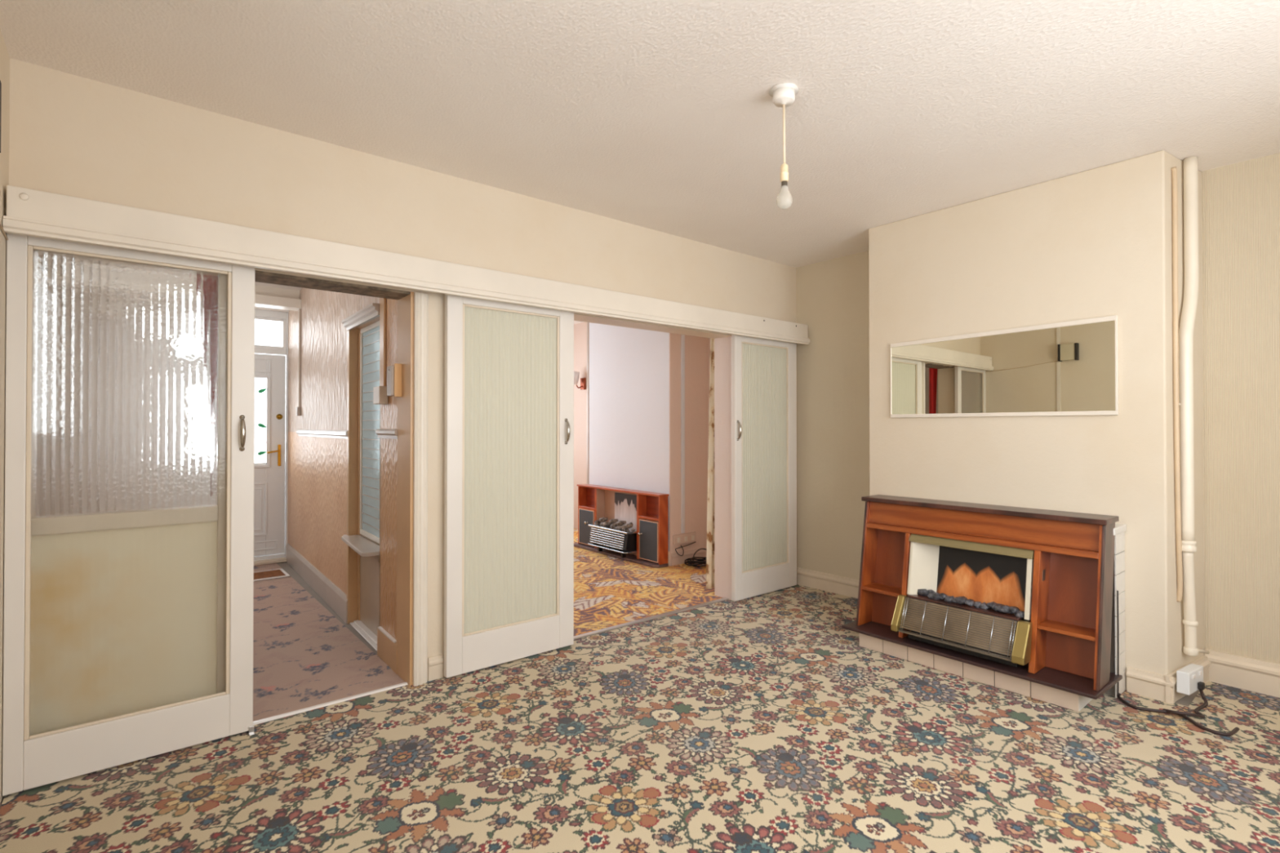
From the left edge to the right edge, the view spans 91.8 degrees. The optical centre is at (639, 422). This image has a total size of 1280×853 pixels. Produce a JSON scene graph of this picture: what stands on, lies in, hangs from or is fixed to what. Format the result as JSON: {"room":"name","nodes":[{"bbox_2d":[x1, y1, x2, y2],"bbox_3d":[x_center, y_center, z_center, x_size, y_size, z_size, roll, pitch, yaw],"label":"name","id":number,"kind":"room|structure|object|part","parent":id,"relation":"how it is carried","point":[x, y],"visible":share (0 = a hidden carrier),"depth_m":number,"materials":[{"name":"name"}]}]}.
{"room":"living room","nodes":[
{"label":"living room","id":0,"kind":"room"},
{"bbox_2d":[0,28,9,804],"bbox_3d":[-1.033,-0.005,0.639,0.140,2.520,3.740,0,-1,-40],"label":"wall","id":1,"kind":"structure","parent":0,"point":[4,55],"depth_m":2.05,"materials":[{"name":"beige paint"}]},
{"bbox_2d":[0,80,1,152],"bbox_3d":[-1.582,-0.766,1.475,0.069,0.175,0.170,0,-1,-40],"label":"wall box","id":2,"kind":"object","parent":1,"relation":"attached to","point":[0,81],"visible":1,"depth_m":1.55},
{"bbox_2d":[0,222,8,239],"bbox_3d":[-1.899,-0.651,1.809,0.006,0.075,0.740,0,-1,-40],"label":"wire","id":3,"kind":"object","parent":1,"relation":"attached to","point":[1,226],"visible":1,"depth_m":2.02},
{"bbox_2d":[254,306,288,312],"bbox_3d":[-3.927,0.067,5.401,1.820,2.450,0.170,0,-1,-40],"label":"wall","id":4,"kind":"structure","parent":0,"point":[255,308],"depth_m":5.73,"materials":[{"name":"white paint"}]},
{"bbox_2d":[253,557,287,565],"bbox_3d":[-3.603,1.276,5.509,0.910,0.026,0.100,0,-1,-40],"label":"door threshold","id":5,"kind":"structure","parent":4,"relation":"attached to","point":[281,559],"depth_m":5.67,"materials":[{"name":"beige wood"}]},
{"bbox_2d":[253,309,288,560],"bbox_3d":[-3.636,0.116,5.569,0.923,2.295,0.100,0,-1,-40],"label":"door","id":6,"kind":"structure","parent":4,"relation":"in","point":[270,477],"depth_m":5.76,"materials":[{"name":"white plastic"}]},
{"bbox_3d":[-3.644,0.296,5.559,0.700,1.765,0.014,0,-1,-40],"label":"moulding","id":7,"kind":"part","parent":6,"relation":"part of","materials":[{"name":"white plastic"}]},
{"bbox_3d":[-3.388,0.276,5.739,0.117,0.030,0.048,0,-1,-40],"label":"handle","id":8,"kind":"part","parent":6,"relation":"part of","materials":[{"name":"gold metal"}]},
{"bbox_3d":[-3.367,0.310,5.791,0.026,0.200,0.008,0,-1,-40],"label":"handle plate","id":9,"kind":"part","parent":6,"relation":"part of","materials":[{"name":"gold metal"}]},
{"bbox_2d":[254,281,302,290],"bbox_3d":[-2.802,-1.198,4.095,1.720,0.100,3.630,0,-1,-40],"label":"ceiling","id":10,"kind":"structure","parent":0,"point":[255,282],"depth_m":5.20,"materials":[{"name":"white paint"}]},
{"bbox_2d":[254,284,301,311],"bbox_3d":[-3.547,-1.059,4.886,1.540,0.165,0.160,0,-1,-40],"label":"beam","id":11,"kind":"structure","parent":10,"relation":"attached to","point":[270,297],"depth_m":5.23,"materials":[{"name":"white wood"}]},
{"bbox_2d":[287,288,397,639],"bbox_3d":[-2.213,0.060,4.521,0.120,2.450,3.415,0,-1,-38],"label":"wall","id":12,"kind":"structure","parent":0,"point":[317,476],"depth_m":4.47,"materials":[{"name":"paint"}]},
{"bbox_2d":[296,309,301,415],"bbox_3d":[-2.929,-0.511,5.321,0.030,0.915,0.060,0,-1,-40],"label":"cable cover","id":13,"kind":"object","parent":12,"relation":"attached to","point":[298,409],"visible":1,"depth_m":5.31,"materials":[{"name":"plastic"}]},
{"bbox_2d":[285,543,347,623],"bbox_3d":[-2.570,1.206,4.858,0.018,0.165,2.321,0,-1,-38],"label":"baseboard","id":14,"kind":"structure","parent":12,"relation":"attached to","point":[335,597],"depth_m":4.58,"materials":[{"name":"beige wood"}]},
{"bbox_2d":[296,429,347,438],"bbox_3d":[-2.404,0.086,4.647,0.026,0.052,1.771,0,-1,-38],"label":"trim","id":15,"kind":"structure","parent":12,"relation":"attached to","point":[324,433],"depth_m":4.47,"materials":[{"name":"white wood"}]},
{"bbox_2d":[341,534,379,562],"bbox_3d":[-1.668,0.748,3.691,0.135,0.062,0.699,0,-1,-38],"label":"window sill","id":16,"kind":"structure","parent":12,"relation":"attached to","point":[360,544],"depth_m":3.59,"materials":[{"name":"white wood"}]},
{"bbox_2d":[342,302,379,330],"bbox_3d":[-1.663,-0.618,3.686,0.046,0.063,0.717,0,-1,-38],"label":"window trim","id":17,"kind":"structure","parent":12,"relation":"attached to","point":[371,311],"depth_m":3.62,"materials":[{"name":"white wood"}]},
{"bbox_2d":[349,620,377,651],"bbox_3d":[-1.604,1.268,3.710,0.104,0.014,0.643,0,-1,-38],"label":"sill","id":18,"kind":"structure","parent":12,"relation":"attached to","point":[358,625],"depth_m":3.72,"materials":[{"name":"white wood"}]},
{"bbox_2d":[346,316,381,626],"bbox_3d":[-1.597,0.332,3.727,0.139,1.895,0.725,0,-1,-40],"label":"trim","id":19,"kind":"structure","parent":12,"relation":"attached to","point":[354,335],"depth_m":3.95,"materials":[{"name":"brown wood"}]},
{"bbox_2d":[360,320,379,543],"bbox_3d":[-1.591,0.057,3.731,0.030,1.305,0.601,0,-1,-38],"label":"window","id":20,"kind":"structure","parent":12,"relation":"in","point":[370,335],"depth_m":3.81,"materials":[{"name":"clear glass"}]},
{"bbox_2d":[360,533,379,635],"bbox_3d":[-1.591,0.988,3.723,0.020,0.558,0.601,0,-1,-38],"label":"panel","id":21,"kind":"object","parent":12,"relation":"attached to","point":[369,567],"visible":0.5,"depth_m":3.77,"materials":[{"name":"beige wood"}]},
{"bbox_2d":[373,386,387,404],"bbox_3d":[-1.398,-0.143,3.338,0.049,0.094,0.127,0,-1,-40],"label":"light switch","id":22,"kind":"object","parent":12,"relation":"attached to","point":[380,393],"visible":0.94,"depth_m":3.29,"materials":[{"name":"plastic"}]},
{"bbox_2d":[379,297,386,386],"bbox_3d":[-1.396,-0.633,3.369,0.013,0.882,0.075,0,-1,-38],"label":"conduit","id":23,"kind":"object","parent":12,"relation":"attached to","point":[382,300],"visible":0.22,"depth_m":3.35,"materials":[{"name":"white plastic"}]},
{"bbox_2d":[375,428,397,439],"bbox_3d":[-1.334,0.062,3.275,0.026,0.050,0.351,0,-1,-38],"label":"dado","id":24,"kind":"object","parent":12,"relation":"attached to","point":[381,433],"visible":0.91,"depth_m":3.26,"materials":[{"name":"beige wood"}]},
{"bbox_2d":[377,626,396,674],"bbox_3d":[-1.330,1.197,3.268,0.016,0.158,0.348,0,-1,-38],"label":"baseboard","id":25,"kind":"structure","parent":12,"relation":"attached to","point":[386,643],"depth_m":3.25,"materials":[{"name":"brown wood"}]},
{"bbox_2d":[386,363,401,396],"bbox_3d":[-1.232,-0.208,3.118,0.060,0.165,0.089,0,-1,-40],"label":"box","id":26,"kind":"object","parent":12,"relation":"attached to","point":[393,373],"visible":1,"depth_m":3.08,"materials":[{"name":"wood"}]},
{"bbox_2d":[396,291,413,685],"bbox_3d":[-1.164,0.322,3.073,0.016,1.905,0.194,0,-1,-40],"label":"door frame","id":27,"kind":"structure","parent":12,"relation":"attached to","point":[405,304],"depth_m":3.05,"materials":[{"name":"brown wood"}]},
{"bbox_2d":[8,57,795,681],"bbox_3d":[-0.518,0.018,3.589,4.690,2.520,0.186,0,-1,-40],"label":"wall","id":28,"kind":"structure","parent":0,"point":[70,135],"depth_m":2.86,"materials":[{"name":"beige paint"}]},
{"bbox_2d":[2,185,809,345],"bbox_3d":[-0.422,-0.690,3.476,4.404,0.155,0.146,0,-1,-40],"label":"pelmet","id":29,"kind":"object","parent":28,"relation":"attached to","point":[29,212],"visible":0.97,"depth_m":2.65,"materials":[{"name":"white wood"}]},
{"bbox_3d":[-0.453,-0.727,3.494,4.378,0.038,0.024,0,-1,-40],"label":"door track","id":30,"kind":"object","parent":29,"relation":"attached to","visible":0},
{"bbox_2d":[2,232,255,795],"bbox_3d":[-1.853,0.268,2.306,0.717,1.969,0.073,0,-1,-40],"label":"door","id":31,"kind":"structure","parent":30,"relation":"hanging from","point":[130,406],"depth_m":2.28,"materials":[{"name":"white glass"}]},
{"bbox_3d":[-1.877,0.241,2.312,0.583,1.685,0.007,0,-1,-40],"label":"glass pane","id":32,"kind":"part","parent":31,"relation":"part of","materials":[{"name":"white"}]},
{"bbox_3d":[-1.598,0.045,2.495,0.020,0.146,0.037,0,-1,-40],"label":"handle","id":33,"kind":"part","parent":31,"relation":"part of","materials":[{"name":"silver metal"}]},
{"bbox_2d":[444,294,573,678],"bbox_3d":[-0.662,0.275,3.289,0.745,1.969,0.073,0,-1,-40],"label":"door","id":34,"kind":"structure","parent":30,"relation":"hanging from","point":[508,428],"depth_m":3.27,"materials":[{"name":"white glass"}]},
{"bbox_3d":[-0.680,0.242,3.299,0.566,1.664,0.008,0,-1,-40],"label":"glass pane","id":35,"kind":"part","parent":34,"relation":"part of","materials":[{"name":"white glass"}]},
{"bbox_3d":[-0.406,0.052,3.479,0.020,0.146,0.037,0,-1,-40],"label":"handle","id":36,"kind":"part","parent":34,"relation":"part of","materials":[{"name":"silver metal"}]},
{"bbox_2d":[731,334,796,601],"bbox_3d":[0.950,0.286,4.620,0.715,1.969,0.073,0,-1,-40],"label":"door","id":37,"kind":"structure","parent":30,"relation":"hanging from","point":[764,371],"depth_m":4.61,"materials":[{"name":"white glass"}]},
{"bbox_3d":[0.705,0.059,4.396,0.020,0.146,0.037,0,-1,-40],"label":"handle","id":38,"kind":"part","parent":37,"relation":"part of","materials":[{"name":"silver metal"}]},
{"bbox_3d":[0.928,0.254,4.627,0.540,1.655,0.008,0,-1,-40],"label":"glass pane","id":39,"kind":"part","parent":37,"relation":"part of","materials":[{"name":"white glass"}]},
{"bbox_2d":[412,292,428,686],"bbox_3d":[-1.062,0.324,3.017,0.074,1.900,0.030,0,-1,-40],"label":"door frame","id":40,"kind":"structure","parent":28,"relation":"attached to","point":[420,379],"depth_m":3.00,"materials":[{"name":"white wood"}]},
{"bbox_2d":[254,270,731,338],"bbox_3d":[-0.547,-0.627,3.588,2.998,0.024,0.178,0,-1,-40],"label":"lintel","id":41,"kind":"object","parent":28,"relation":"attached to","point":[260,276],"depth_m":2.98,"materials":[{"name":"wood"}]},
{"bbox_2d":[706,337,714,589],"bbox_3d":[0.559,0.307,4.719,0.133,1.900,0.039,0,-1,-40],"label":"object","id":42,"kind":"object","parent":28,"relation":"hanging from","point":[710,495],"visible":0.49,"depth_m":4.70,"materials":[{"name":"white wood"}]},
{"bbox_2d":[714,336,731,599],"bbox_3d":[0.621,0.328,4.535,0.018,1.915,0.192,0,-1,-40],"label":"door frame","id":43,"kind":"structure","parent":28,"relation":"attached to","point":[722,346],"depth_m":4.54,"materials":[{"name":"white wood"}]},
{"bbox_2d":[0,556,1199,808],"bbox_3d":[-0.533,1.350,3.699,5.700,0.138,8.400,0,-1,-40],"label":"floor","id":44,"kind":"structure","parent":0,"point":[1186,700],"depth_m":4.16,"materials":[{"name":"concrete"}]},
{"bbox_2d":[253,563,405,721],"bbox_3d":[-2.814,1.278,3.914,1.455,0.001,3.525,0,-1,-40],"label":"carpet","id":45,"kind":"object","parent":44,"relation":"on","point":[304,656],"visible":0.36,"depth_m":3.37,"materials":[{"name":"fabric"}]},
{"bbox_2d":[253,568,289,581],"bbox_3d":[-3.297,1.279,5.048,0.735,0.010,0.330,0,-1,-40],"label":"door mat","id":46,"kind":"object","parent":45,"relation":"on","point":[277,573],"visible":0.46,"depth_m":5.17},
{"bbox_2d":[0,584,1279,852],"bbox_3d":[0.679,1.263,2.145,4.421,0.001,3.640,0,-1,-40],"label":"carpet","id":47,"kind":"object","parent":44,"relation":"on","point":[762,723],"visible":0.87,"depth_m":2.29,"materials":[{"name":"carpet"}]},
{"bbox_2d":[248,725,254,735],"bbox_3d":[-1.574,1.251,2.515,0.018,0.030,0.018,0,-1,-40],"label":"guide","id":48,"kind":"object","parent":47,"relation":"on","point":[251,728],"visible":1,"depth_m":2.52,"materials":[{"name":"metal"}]},
{"bbox_2d":[253,681,408,724],"bbox_3d":[-1.393,1.264,2.793,0.680,0.007,0.028,0,-1,-40],"label":"threshold strip","id":49,"kind":"object","parent":47,"relation":"on","point":[273,717],"visible":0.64,"depth_m":2.78,"materials":[{"name":"silver metal"}]},
{"bbox_2d":[858,632,1093,711],"bbox_3d":[1.691,1.228,3.208,0.285,0.086,1.058,0,-1,-40],"label":"tiled hearth","id":50,"kind":"object","parent":47,"relation":"on","point":[1055,696],"visible":0.53,"depth_m":3.02,"materials":[{"name":"tile"}]},
{"bbox_2d":[841,494,1122,699],"bbox_3d":[1.683,0.806,3.202,0.360,0.746,1.225,0,-1,-40],"label":"surround","id":51,"kind":"object","parent":50,"relation":"on","point":[1073,578],"visible":0.95,"depth_m":2.94,"materials":[{"name":"brown wood"}]},
{"bbox_2d":[862,582,902,597],"bbox_3d":[1.400,0.951,3.511,0.134,0.018,0.236,0,-1,-40],"label":"shelf","id":52,"kind":"object","parent":51,"relation":"attached to","point":[894,589],"depth_m":3.52,"materials":[{"name":"brown wood"}]},
{"bbox_3d":[1.471,0.816,3.571,0.116,0.695,0.244,0,-1,-40],"label":"panel","id":53,"kind":"part","parent":51,"relation":"part of","materials":[{"name":"brown wood"}]},
{"bbox_2d":[891,533,1034,667],"bbox_3d":[1.641,0.883,3.144,0.269,0.552,0.638,0,-1,-40],"label":"fire","id":54,"kind":"object","parent":51,"relation":"in","point":[973,598],"visible":0.98,"depth_m":3.14,"materials":[{"name":"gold metal"}]},
{"bbox_2d":[898,596,1017,659],"bbox_3d":[1.571,1.017,3.097,0.077,0.163,0.556,0,-1,-40],"label":"grille","id":55,"kind":"object","parent":54,"relation":"attached to","point":[996,634],"depth_m":3.09,"materials":[{"name":"metal"}]},
{"bbox_2d":[907,631,1020,667],"bbox_3d":[1.645,1.117,3.158,0.096,0.084,0.530,0,-1,-40],"label":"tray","id":56,"kind":"object","parent":54,"relation":"on","point":[988,657],"depth_m":3.12,"materials":[{"name":"black metal"}]},
{"bbox_2d":[906,594,1024,621],"bbox_3d":[1.653,0.934,3.164,0.113,0.010,0.543,0,-1,-40],"label":"tray","id":57,"kind":"object","parent":54,"relation":"on","point":[979,610],"depth_m":3.11,"materials":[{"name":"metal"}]},
{"bbox_3d":[1.747,0.850,3.170,0.074,0.450,0.475,0,-1,-40],"label":"flame panel","id":58,"kind":"part","parent":54,"relation":"part of","materials":[{"name":"orange plastic"}]},
{"bbox_3d":[1.683,1.171,3.199,0.360,0.018,1.225,0,-1,-40],"label":"board","id":59,"kind":"part","parent":51,"relation":"part of","materials":[{"name":"beige tile"}]},
{"bbox_3d":[1.682,0.594,3.178,0.048,0.027,1.114,0,-1,-40],"label":"rail","id":60,"kind":"part","parent":51,"relation":"part of","materials":[{"name":"brown wood"}]},
{"bbox_3d":[1.700,0.520,3.192,0.029,0.120,1.122,0,-1,-40],"label":"frieze panel","id":61,"kind":"part","parent":51,"relation":"part of","materials":[{"name":"brown wood"}]},
{"bbox_3d":[1.908,0.723,2.931,0.038,0.050,0.002,0,-1,-40],"label":"catch plate","id":62,"kind":"part","parent":51,"relation":"part of","materials":[{"name":"metal"}]},
{"bbox_2d":[1037,619,1095,641],"bbox_3d":[1.962,0.948,2.829,0.134,0.017,0.224,0,-1,-40],"label":"shelf","id":63,"kind":"object","parent":51,"relation":"attached to","point":[1076,628],"depth_m":2.83,"materials":[{"name":"brown wood"}]},
{"bbox_3d":[2.032,0.810,2.892,0.116,0.695,0.238,0,-1,-40],"label":"panel","id":64,"kind":"part","parent":51,"relation":"part of","materials":[{"name":"brown wood"}]},
{"bbox_2d":[1105,523,1126,697],"bbox_3d":[1.855,0.879,3.321,0.198,0.786,1.170,0,-1,-40],"label":"fireplace","id":65,"kind":"object","parent":47,"relation":"on","point":[1117,653],"visible":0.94,"depth_m":2.88,"materials":[{"name":"grey tile"}]},
{"bbox_2d":[1116,693,1239,736],"bbox_3d":[2.284,1.253,2.662,0.117,0.027,0.406,0,-1,-40],"label":"cable","id":66,"kind":"object","parent":47,"relation":"on","point":[1235,730],"visible":0.98,"depth_m":2.63,"materials":[{"name":"black rubber"}]},
{"bbox_2d":[1163,689,1208,718],"bbox_3d":[2.431,1.239,2.714,0.307,0.056,0.111,0,0,-23],"label":"cable","id":67,"kind":"object","parent":47,"relation":"on","point":[1197,713],"visible":1,"depth_m":2.68,"materials":[{"name":"black rubber"}]},
{"bbox_2d":[573,528,723,635],"bbox_3d":[-1.063,1.291,5.629,2.940,0.001,3.850,0,-1,-40],"label":"carpet","id":68,"kind":"object","parent":44,"relation":"on","point":[609,591],"visible":0.17,"depth_m":4.72,"materials":[{"name":"carpet"}]},
{"bbox_2d":[573,542,668,568],"bbox_3d":[-0.228,1.280,6.013,0.147,0.026,1.340,0,-1,-40],"label":"hearth","id":69,"kind":"object","parent":68,"relation":"on","point":[630,557],"visible":0.67,"depth_m":5.88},
{"bbox_2d":[587,517,636,557],"bbox_3d":[-0.252,1.099,5.952,0.200,0.335,0.617,0,-1,-40],"label":"heater","id":70,"kind":"object","parent":69,"relation":"on","point":[611,535],"visible":0.98,"depth_m":5.85,"materials":[{"name":"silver metal"}]},
{"bbox_3d":[-0.264,1.200,5.934,0.160,0.010,0.598,0,-1,-40],"label":"plate","id":71,"kind":"part","parent":70,"relation":"part of","materials":[{"name":"metal"}]},
{"bbox_3d":[-0.246,1.020,5.957,0.185,0.018,0.617,0,-1,-40],"label":"plate","id":72,"kind":"part","parent":70,"relation":"part of","materials":[{"name":"metal"}]},
{"bbox_2d":[577,484,668,564],"bbox_3d":[-0.210,0.957,6.000,0.140,0.619,1.307,0,-1,-40],"label":"fireplace surround","id":73,"kind":"object","parent":69,"relation":"on","point":[647,511],"visible":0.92,"depth_m":5.89,"materials":[{"name":"orange wood"}]},
{"bbox_2d":[578,505,594,511],"bbox_3d":[-0.511,0.884,6.389,0.096,0.023,0.283,0,-1,-40],"label":"shelf","id":74,"kind":"object","parent":73,"relation":"attached to","point":[581,508],"depth_m":6.40,"materials":[{"name":"orange wood"}]},
{"bbox_3d":[-0.548,1.077,6.364,0.016,0.343,0.253,0,-1,-40],"label":"door","id":75,"kind":"part","parent":73,"relation":"part of","materials":[{"name":"grey plastic"}]},
{"bbox_3d":[-0.107,0.907,5.973,0.008,0.420,0.440,0,-1,-40],"label":"flame panel","id":76,"kind":"part","parent":73,"relation":"part of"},
{"bbox_2d":[638,514,658,521],"bbox_3d":[0.111,0.871,5.636,0.096,0.022,0.279,0,-1,-40],"label":"shelf","id":77,"kind":"object","parent":73,"relation":"attached to","point":[642,517],"depth_m":5.66,"materials":[{"name":"orange wood"}]},
{"bbox_3d":[0.079,1.071,5.604,0.016,0.343,0.245,0,-1,-40],"label":"door","id":78,"kind":"part","parent":73,"relation":"part of","materials":[{"name":"grey plastic"}]},
{"bbox_2d":[684,556,706,567],"bbox_3d":[0.529,1.257,5.588,0.280,0.067,0.229,0,-1,-40],"label":"cable coil","id":79,"kind":"object","parent":68,"relation":"on","point":[700,560],"visible":0.8,"depth_m":5.51,"materials":[{"name":"black rubber"}]},
{"bbox_2d":[692,548,706,564],"bbox_3d":[0.571,1.197,5.565,0.231,0.136,0.029,0,-1,-32],"label":"cable loop","id":80,"kind":"object","parent":68,"relation":"on","point":[700,548],"visible":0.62,"depth_m":5.51,"materials":[{"name":"black rubber"}]},
{"bbox_2d":[573,597,728,639],"bbox_3d":[0.096,1.275,4.059,1.384,0.006,0.044,0,-1,-40],"label":"threshold strip","id":81,"kind":"object","parent":44,"relation":"on","point":[605,629],"visible":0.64,"depth_m":4.00,"materials":[{"name":"metal"}]},
{"bbox_2d":[589,322,669,551],"bbox_3d":[0.052,0.039,6.228,0.490,2.520,1.260,0,-1,-40],"label":"wall","id":82,"kind":"structure","parent":0,"point":[629,367],"depth_m":6.04,"materials":[{"name":"white paint"}]},
{"bbox_2d":[630,551,669,565],"bbox_3d":[-0.147,1.233,6.054,0.026,0.130,1.260,0,-1,-40],"label":"baseboard","id":83,"kind":"structure","parent":82,"relation":"attached to","point":[668,551],"depth_m":5.57,"materials":[{"name":"beige wood"}]},
{"bbox_2d":[0,0,1279,324],"bbox_3d":[-0.512,-1.301,3.725,4.860,0.120,7.820,0,-1,-40],"label":"ceiling","id":84,"kind":"structure","parent":0,"point":[662,116],"depth_m":2.32,"materials":[{"name":"white paint"}]},
{"bbox_2d":[768,82,798,209],"bbox_3d":[0.542,-1.026,2.336,0.108,0.449,0.108,0,-1,-40],"label":"pendant lamp","id":85,"kind":"object","parent":84,"relation":"hanging from","point":[783,95],"visible":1,"depth_m":2.32,"materials":[{"name":"plastic"}]},
{"bbox_3d":[0.542,-1.248,2.338,0.108,0.005,0.108,0,-1,-40],"label":"backing plate","id":86,"kind":"part","parent":85,"relation":"part of","materials":[{"name":"white plastic"}]},
{"bbox_3d":[0.544,-0.844,2.336,0.060,0.085,0.060,0,-1,-40],"label":"bulb","id":87,"kind":"part","parent":85,"relation":"part of","materials":[{"name":"white glass"}]},
{"bbox_2d":[573,321,710,528],"bbox_3d":[0.048,0.043,6.711,0.120,2.520,3.910,0,-1,-40],"label":"wall","id":88,"kind":"structure","parent":0,"point":[580,329],"depth_m":7.56,"materials":[{"name":"beige paint"}]},
{"bbox_2d":[573,371,586,390],"bbox_3d":[-0.758,-0.496,7.474,0.183,0.210,0.119,0,-1,-27],"label":"wall lamp","id":89,"kind":"object","parent":88,"relation":"attached to","point":[576,374],"visible":0.84,"depth_m":7.45,"materials":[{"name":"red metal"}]},
{"bbox_3d":[-0.786,-0.526,7.460,0.120,0.150,0.120,0,-1,-40],"label":"lamp shade","id":90,"kind":"part","parent":89,"relation":"part of","materials":[{"name":"white glass"}]},
{"bbox_2d":[586,322,589,484],"bbox_3d":[-0.619,-0.142,7.407,0.024,2.100,0.030,0,-1,-40],"label":"conduit","id":91,"kind":"object","parent":88,"relation":"attached to","point":[588,323],"visible":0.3,"depth_m":7.40,"materials":[{"name":"beige plastic"}]},
{"bbox_2d":[669,333,707,565],"bbox_3d":[0.456,0.035,5.740,0.488,2.520,0.008,0,-1,-40],"label":"wall","id":92,"kind":"structure","parent":0,"point":[695,347],"depth_m":5.75,"materials":[{"name":"beige paint"}]},
{"bbox_2d":[680,334,684,533],"bbox_3d":[0.393,-0.095,5.675,0.040,2.220,0.012,0,-1,-40],"label":"conduit","id":93,"kind":"object","parent":92,"relation":"attached to","point":[682,336],"visible":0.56,"depth_m":5.67,"materials":[{"name":"beige plastic"}]},
{"bbox_2d":[672,532,696,545],"bbox_3d":[0.400,1.060,5.663,0.287,0.090,0.024,0,-1,-40],"label":"wall socket","id":94,"kind":"object","parent":92,"relation":"attached to","point":[689,537],"visible":1,"depth_m":5.65,"materials":[{"name":"beige plastic"}]},
{"bbox_2d":[675,542,695,555],"bbox_3d":[0.418,1.156,5.641,0.264,0.108,0.018,0,-1,-40],"label":"cable","id":95,"kind":"object","parent":94,"relation":"hanging from","point":[693,542],"visible":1,"depth_m":5.61,"materials":[{"name":"black rubber"}]},
{"bbox_2d":[671,547,706,565],"bbox_3d":[0.464,1.240,5.720,0.470,0.110,0.018,0,-1,-40],"label":"baseboard","id":96,"kind":"structure","parent":92,"relation":"attached to","point":[676,559],"depth_m":5.67,"materials":[{"name":"beige wood"}]},
{"bbox_2d":[868,150,1204,689],"bbox_3d":[2.127,0.018,3.518,0.460,2.520,1.533,0,-1,-40],"label":"wall","id":97,"kind":"structure","parent":0,"point":[1096,242],"depth_m":3.12,"materials":[{"name":"beige paint"}]},
{"bbox_2d":[890,315,1118,417],"bbox_3d":[1.916,-0.268,3.397,0.018,0.476,1.139,0,-1,-40],"label":"wall mirror","id":98,"kind":"object","parent":97,"relation":"attached to","point":[1070,367],"visible":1,"depth_m":3.31,"materials":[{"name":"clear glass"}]},
{"bbox_2d":[1126,666,1174,703],"bbox_3d":[2.350,1.214,2.857,0.026,0.118,0.170,0,-1,-40],"label":"baseboard","id":99,"kind":"structure","parent":97,"relation":"attached to","point":[1139,682],"depth_m":2.86,"materials":[{"name":"beige wood"}]},
{"bbox_2d":[1170,166,1182,602],"bbox_3d":[2.490,-0.174,2.878,0.056,2.015,0.030,0,-1,-40],"label":"pipe","id":100,"kind":"object","parent":97,"relation":"attached to","point":[1174,171],"visible":1,"depth_m":2.86,"materials":[{"name":"beige metal"}]},
{"bbox_2d":[1164,655,1210,703],"bbox_3d":[2.585,1.210,2.920,0.472,0.125,0.026,0,-1,-32],"label":"baseboard","id":101,"kind":"structure","parent":97,"relation":"attached to","point":[1202,660],"depth_m":2.85,"materials":[{"name":"beige wood"}]},
{"bbox_2d":[1176,663,1204,695],"bbox_3d":[2.513,1.171,2.819,0.177,0.098,0.064,0,-1,-32],"label":"box","id":102,"kind":"object","parent":97,"relation":"attached to","point":[1189,678],"visible":1,"depth_m":2.79,"materials":[{"name":"white plastic"}]},
{"bbox_2d":[1178,156,1209,656],"bbox_3d":[2.599,-0.071,2.913,0.216,2.342,0.068,0,-1,-29],"label":"vertical pipe","id":103,"kind":"object","parent":97,"relation":"attached to","point":[1190,164],"visible":0.97,"depth_m":2.87,"materials":[{"name":"beige metal"}]},
{"bbox_2d":[795,152,1279,663],"bbox_3d":[2.491,0.018,3.548,0.140,2.520,3.740,0,-1,-40],"label":"wall","id":104,"kind":"structure","parent":0,"point":[1241,201],"depth_m":3.03,"materials":[{"name":"beige paint"}]},
{"bbox_2d":[796,567,859,598],"bbox_3d":[1.522,1.218,4.582,0.026,0.135,0.892,0,-1,-40],"label":"baseboard","id":105,"kind":"structure","parent":104,"relation":"attached to","point":[849,587],"depth_m":4.69,"materials":[{"name":"beige wood"}]},
{"bbox_2d":[1204,648,1279,697],"bbox_3d":[3.159,1.193,2.600,0.026,0.155,1.182,0,-1,-40],"label":"baseboard","id":106,"kind":"structure","parent":104,"relation":"attached to","point":[1251,674],"depth_m":2.94,"materials":[{"name":"beige wood"}]}
]}

